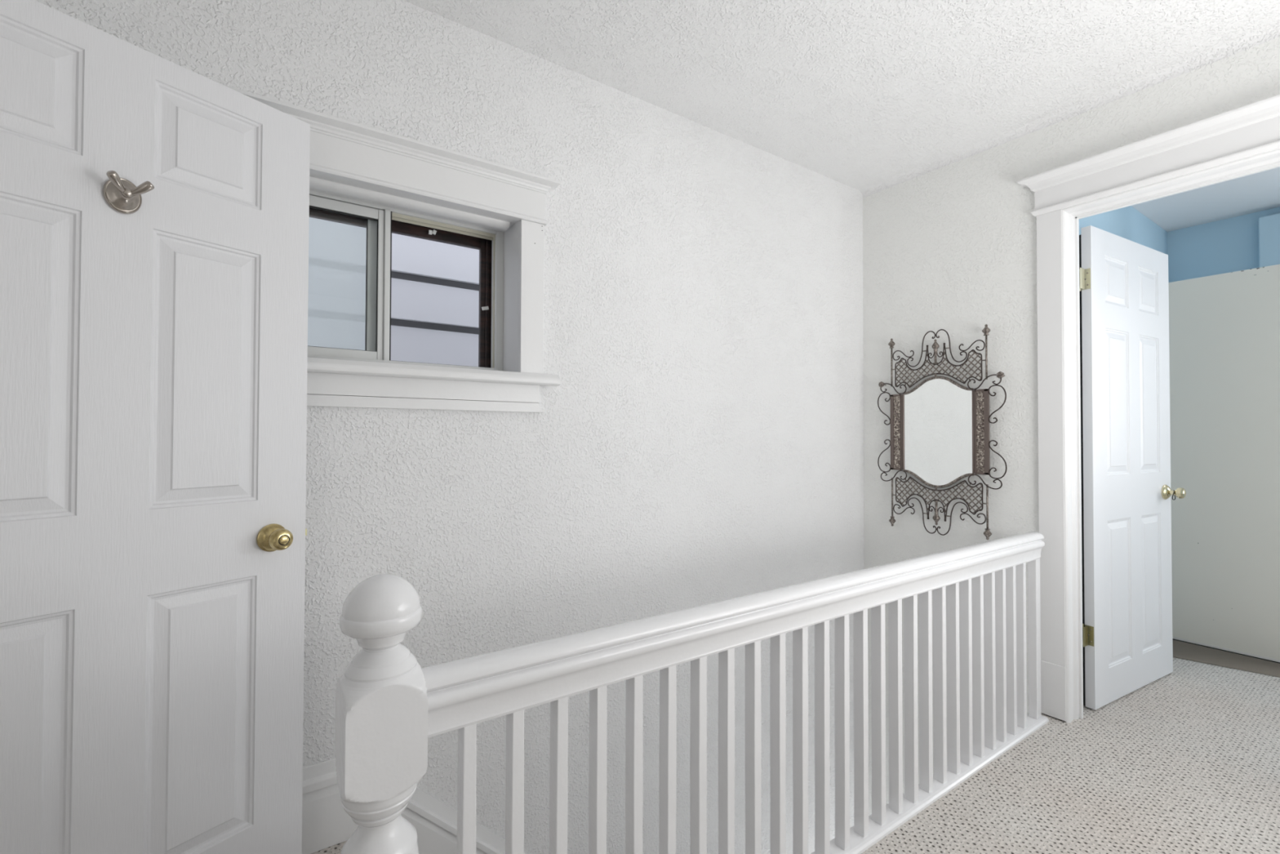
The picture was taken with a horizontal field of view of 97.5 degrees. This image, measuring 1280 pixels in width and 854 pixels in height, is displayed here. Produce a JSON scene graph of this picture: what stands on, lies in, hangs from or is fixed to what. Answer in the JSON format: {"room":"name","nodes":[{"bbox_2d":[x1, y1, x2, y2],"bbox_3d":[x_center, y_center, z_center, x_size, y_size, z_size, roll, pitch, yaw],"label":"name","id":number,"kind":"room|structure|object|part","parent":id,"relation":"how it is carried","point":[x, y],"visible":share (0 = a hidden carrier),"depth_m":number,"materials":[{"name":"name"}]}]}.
{"room":"stair landing","nodes":[
{"label":"stair landing","id":0,"kind":"room"},
{"bbox_2d":[35,0,863,853],"bbox_3d":[-0.455,1.139,1.992,4.140,4.880,0.200,1,-1,-35],"label":"wall","id":1,"kind":"structure","parent":0,"point":[700,440],"depth_m":2.09,"materials":[{"name":"white paint"}]},
{"bbox_2d":[0,0,310,853],"bbox_3d":[-1.075,0.177,1.146,0.170,1.939,0.752,0,-1,33],"label":"door","id":2,"kind":"structure","parent":1,"relation":"in","point":[153,358],"depth_m":1.18,"materials":[{"name":"white paint"}]},
{"bbox_2d":[102,170,154,213],"bbox_3d":[-1.033,-0.472,1.130,0.060,0.072,0.073,0,-1,33],"label":"coat hook","id":3,"kind":"object","parent":2,"relation":"attached to","point":[121,194],"visible":1,"depth_m":1.13,"materials":[{"name":"silver metal"}]},
{"bbox_3d":[-0.870,0.271,1.355,0.045,0.052,0.052,0,-1,33],"label":"knob","id":4,"kind":"part","parent":2,"relation":"part of","materials":[{"name":"gold metal"}]},
{"bbox_2d":[302,758,358,853],"bbox_3d":[-1.288,1.050,1.283,1.162,0.232,0.026,1,-1,-35],"label":"baseboard","id":5,"kind":"structure","parent":1,"relation":"attached to","point":[326,824],"depth_m":1.56,"materials":[{"name":"white paint"}]},
{"bbox_2d":[222,84,560,412],"bbox_3d":[-0.782,-0.457,1.766,1.034,0.804,0.296,1,-1,-35],"label":"window","id":6,"kind":"structure","parent":1,"relation":"in","point":[367,184],"depth_m":1.80,"materials":[{"name":"white paint"}]},
{"bbox_3d":[-0.977,-0.458,1.716,0.353,0.486,0.022,1,-1,-35],"label":"sash","id":7,"kind":"part","parent":6,"relation":"part of","materials":[{"name":"white plastic"}]},
{"bbox_3d":[-0.717,-0.839,1.680,1.033,0.041,0.063,1,-1,-35],"label":"cornice","id":8,"kind":"part","parent":6,"relation":"part of","materials":[{"name":"white paint"}]},
{"bbox_3d":[-0.854,-0.469,1.870,0.810,0.570,0.027,1,-1,-35],"label":"storm frame","id":9,"kind":"part","parent":6,"relation":"part of","materials":[{"name":"brown wood"}]},
{"bbox_3d":[-0.823,-0.450,1.825,0.778,0.529,0.070,1,-1,-35],"label":"frame","id":10,"kind":"part","parent":6,"relation":"part of","materials":[{"name":"white plastic"}]},
{"bbox_3d":[-0.375,-0.432,1.936,0.085,0.549,0.022,1,-1,-35],"label":"casing","id":11,"kind":"part","parent":6,"relation":"part of","materials":[{"name":"white paint"}]},
{"bbox_2d":[400,786,527,853],"bbox_3d":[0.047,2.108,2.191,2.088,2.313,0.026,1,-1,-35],"label":"baseboard","id":12,"kind":"structure","parent":1,"relation":"attached to","point":[435,822],"depth_m":1.73,"materials":[{"name":"white paint"}]},
{"bbox_2d":[311,657,1279,853],"bbox_3d":[1.583,1.327,0.851,6.200,0.320,4.030,1,-1,-35],"label":"floor","id":13,"kind":"structure","parent":0,"point":[1187,761],"depth_m":1.85,"materials":[{"name":"beige carpet"}]},
{"bbox_2d":[334,573,427,853],"bbox_3d":[-0.413,0.699,0.888,0.125,0.926,0.125,1,-1,-35],"label":"newel post","id":14,"kind":"object","parent":13,"relation":"on","point":[381,752],"visible":1,"depth_m":0.85,"materials":[{"name":"white paint"}]},
{"bbox_2d":[421,531,1048,853],"bbox_3d":[0.633,0.810,1.607,2.424,0.791,0.070,1,-1,-35],"label":"stair railing","id":15,"kind":"object","parent":13,"relation":"on","point":[979,589],"visible":0.99,"depth_m":1.45,"materials":[{"name":"white paint"}]},
{"bbox_3d":[0.629,0.468,1.611,2.415,0.106,0.066,1,-1,-35],"label":"handrail","id":16,"kind":"part","parent":15,"relation":"part of","materials":[{"name":"white paint"}]},
{"bbox_3d":[1.601,0.853,2.277,0.040,0.642,0.031,1,-1,-35],"label":"half post","id":17,"kind":"part","parent":15,"relation":"part of","materials":[{"name":"white paint"}]},
{"bbox_2d":[1172,639,1279,677],"bbox_3d":[3.022,1.197,2.831,0.355,0.004,0.650,1,-1,-35],"label":"floor strip","id":18,"kind":"object","parent":13,"relation":"on","point":[1181,650],"visible":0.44,"depth_m":2.89,"materials":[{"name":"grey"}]},
{"bbox_2d":[404,0,1279,231],"bbox_3d":[1.559,-1.344,0.979,6.250,0.135,4.210,1,-1,-35],"label":"ceiling","id":19,"kind":"structure","parent":0,"point":[870,97],"depth_m":1.99,"materials":[{"name":"white paint"}]},
{"bbox_2d":[862,36,1279,815],"bbox_3d":[2.395,1.138,1.403,0.120,4.880,4.010,1,-1,-35],"label":"wall","id":20,"kind":"structure","parent":0,"point":[952,248],"depth_m":2.57,"materials":[{"name":"white paint"}]},
{"bbox_2d":[877,324,1007,539],"bbox_3d":[1.421,0.024,2.681,0.058,0.975,0.608,1,-1,-35],"label":"wall mirror","id":21,"kind":"object","parent":20,"relation":"attached to","point":[940,427],"visible":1,"depth_m":2.66,"materials":[{"name":"brown metal"}]},
{"bbox_3d":[1.286,-0.306,2.865,0.008,0.198,0.008,1,-1,-35],"label":"rod","id":22,"kind":"part","parent":21,"relation":"part of","materials":[{"name":"brown metal"}]},
{"bbox_3d":[1.284,0.358,2.854,0.008,0.198,0.008,1,-1,-35],"label":"rod","id":23,"kind":"part","parent":21,"relation":"part of","materials":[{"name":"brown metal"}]},
{"bbox_3d":[1.300,0.026,2.837,0.005,0.362,0.033,1,-1,-35],"label":"embossed plate","id":24,"kind":"part","parent":21,"relation":"part of","materials":[{"name":"brown metal"}]},
{"bbox_3d":[1.303,0.026,2.839,0.014,0.382,0.070,1,-1,-35],"label":"panel","id":25,"kind":"part","parent":21,"relation":"part of","materials":[{"name":"brown metal"}]},
{"bbox_2d":[903,378,972,485],"bbox_3d":[1.419,0.024,2.679,0.008,0.509,0.325,1,-1,-35],"label":"mirror glass","id":26,"kind":"object","parent":21,"relation":"attached to","point":[938,412],"depth_m":2.67,"materials":[{"name":"silver mirror"}]},
{"bbox_3d":[1.416,-0.203,2.680,0.013,0.080,0.328,1,-1,-35],"label":"arched frame","id":27,"kind":"part","parent":21,"relation":"part of","materials":[{"name":"brown metal"}]},
{"bbox_3d":[1.414,0.251,2.673,0.013,0.080,0.328,1,-1,-35],"label":"arched frame","id":28,"kind":"part","parent":21,"relation":"part of","materials":[{"name":"brown metal"}]},
{"bbox_3d":[1.524,0.022,2.512,0.005,0.362,0.033,1,-1,-35],"label":"embossed plate","id":29,"kind":"part","parent":21,"relation":"part of","materials":[{"name":"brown metal"}]},
{"bbox_3d":[1.527,0.022,2.515,0.014,0.382,0.070,1,-1,-35],"label":"panel","id":30,"kind":"part","parent":21,"relation":"part of","materials":[{"name":"brown metal"}]},
{"bbox_3d":[1.541,-0.310,2.495,0.008,0.198,0.008,1,-1,-35],"label":"rod","id":31,"kind":"part","parent":21,"relation":"part of","materials":[{"name":"brown metal"}]},
{"bbox_3d":[1.539,0.353,2.485,0.008,0.198,0.008,1,-1,-35],"label":"rod","id":32,"kind":"part","parent":21,"relation":"part of","materials":[{"name":"brown metal"}]},
{"bbox_2d":[1079,225,1186,710],"bbox_3d":[2.220,0.170,2.552,0.834,2.040,0.181,1,-1,-29],"label":"door","id":33,"kind":"structure","parent":20,"relation":"in","point":[1127,646],"depth_m":2.50,"materials":[{"name":"white paint"}]},
{"bbox_3d":[2.549,0.313,2.662,0.054,0.051,0.056,1,-1,-29],"label":"knob","id":34,"kind":"part","parent":33,"relation":"part of","materials":[{"name":"gold metal"}]},
{"bbox_2d":[1017,93,1279,723],"bbox_3d":[1.996,0.068,1.952,0.199,2.233,1.129,1,-1,-35],"label":"door frame","id":35,"kind":"structure","parent":20,"relation":"attached to","point":[1244,140],"depth_m":2.28,"materials":[{"name":"white paint"}]},
{"bbox_3d":[1.696,0.148,2.311,0.021,2.070,0.090,1,-1,-35],"label":"casing","id":36,"kind":"part","parent":35,"relation":"part of","materials":[{"name":"white paint"}]},
{"bbox_3d":[1.945,-1.022,1.931,0.067,0.053,1.129,1,-1,-35],"label":"cornice","id":37,"kind":"part","parent":35,"relation":"part of","materials":[{"name":"white paint"}]},
{"bbox_2d":[1079,205,1167,254],"bbox_3d":[2.609,-0.037,3.077,2.110,2.480,0.023,1,-1,-35],"label":"wall","id":38,"kind":"structure","parent":0,"point":[1128,223],"depth_m":3.23,"materials":[{"name":"blue paint"}]},
{"bbox_2d":[1167,206,1279,282],"bbox_3d":[4.286,-0.042,2.436,0.080,2.480,2.937,1,-1,-35],"label":"wall","id":39,"kind":"structure","parent":0,"point":[1228,245],"depth_m":3.46,"materials":[{"name":"blue paint"}]},
{"bbox_2d":[1168,264,1279,663],"bbox_3d":[3.179,0.188,2.974,0.040,2.030,0.785,1,-1,-35],"label":"door","id":40,"kind":"structure","parent":39,"relation":"in","point":[1224,328],"depth_m":3.00,"materials":[{"name":"white"}]},
{"bbox_2d":[1258,213,1279,267],"bbox_3d":[4.336,-0.018,2.222,0.080,2.425,2.527,1,-1,-35],"label":"wall","id":41,"kind":"structure","parent":0,"point":[1268,225],"depth_m":3.22,"materials":[{"name":"blue paint"}]},
{"label":"outside","id":42,"kind":"structure","parent":0,"visible":0},
{"bbox_2d":[391,232,479,366],"bbox_3d":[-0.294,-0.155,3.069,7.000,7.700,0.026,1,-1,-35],"label":"window pane","id":43,"kind":"object","parent":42,"point":[435,285],"visible":0.02,"depth_m":2.61,"materials":[{"name":"white"}]}
]}

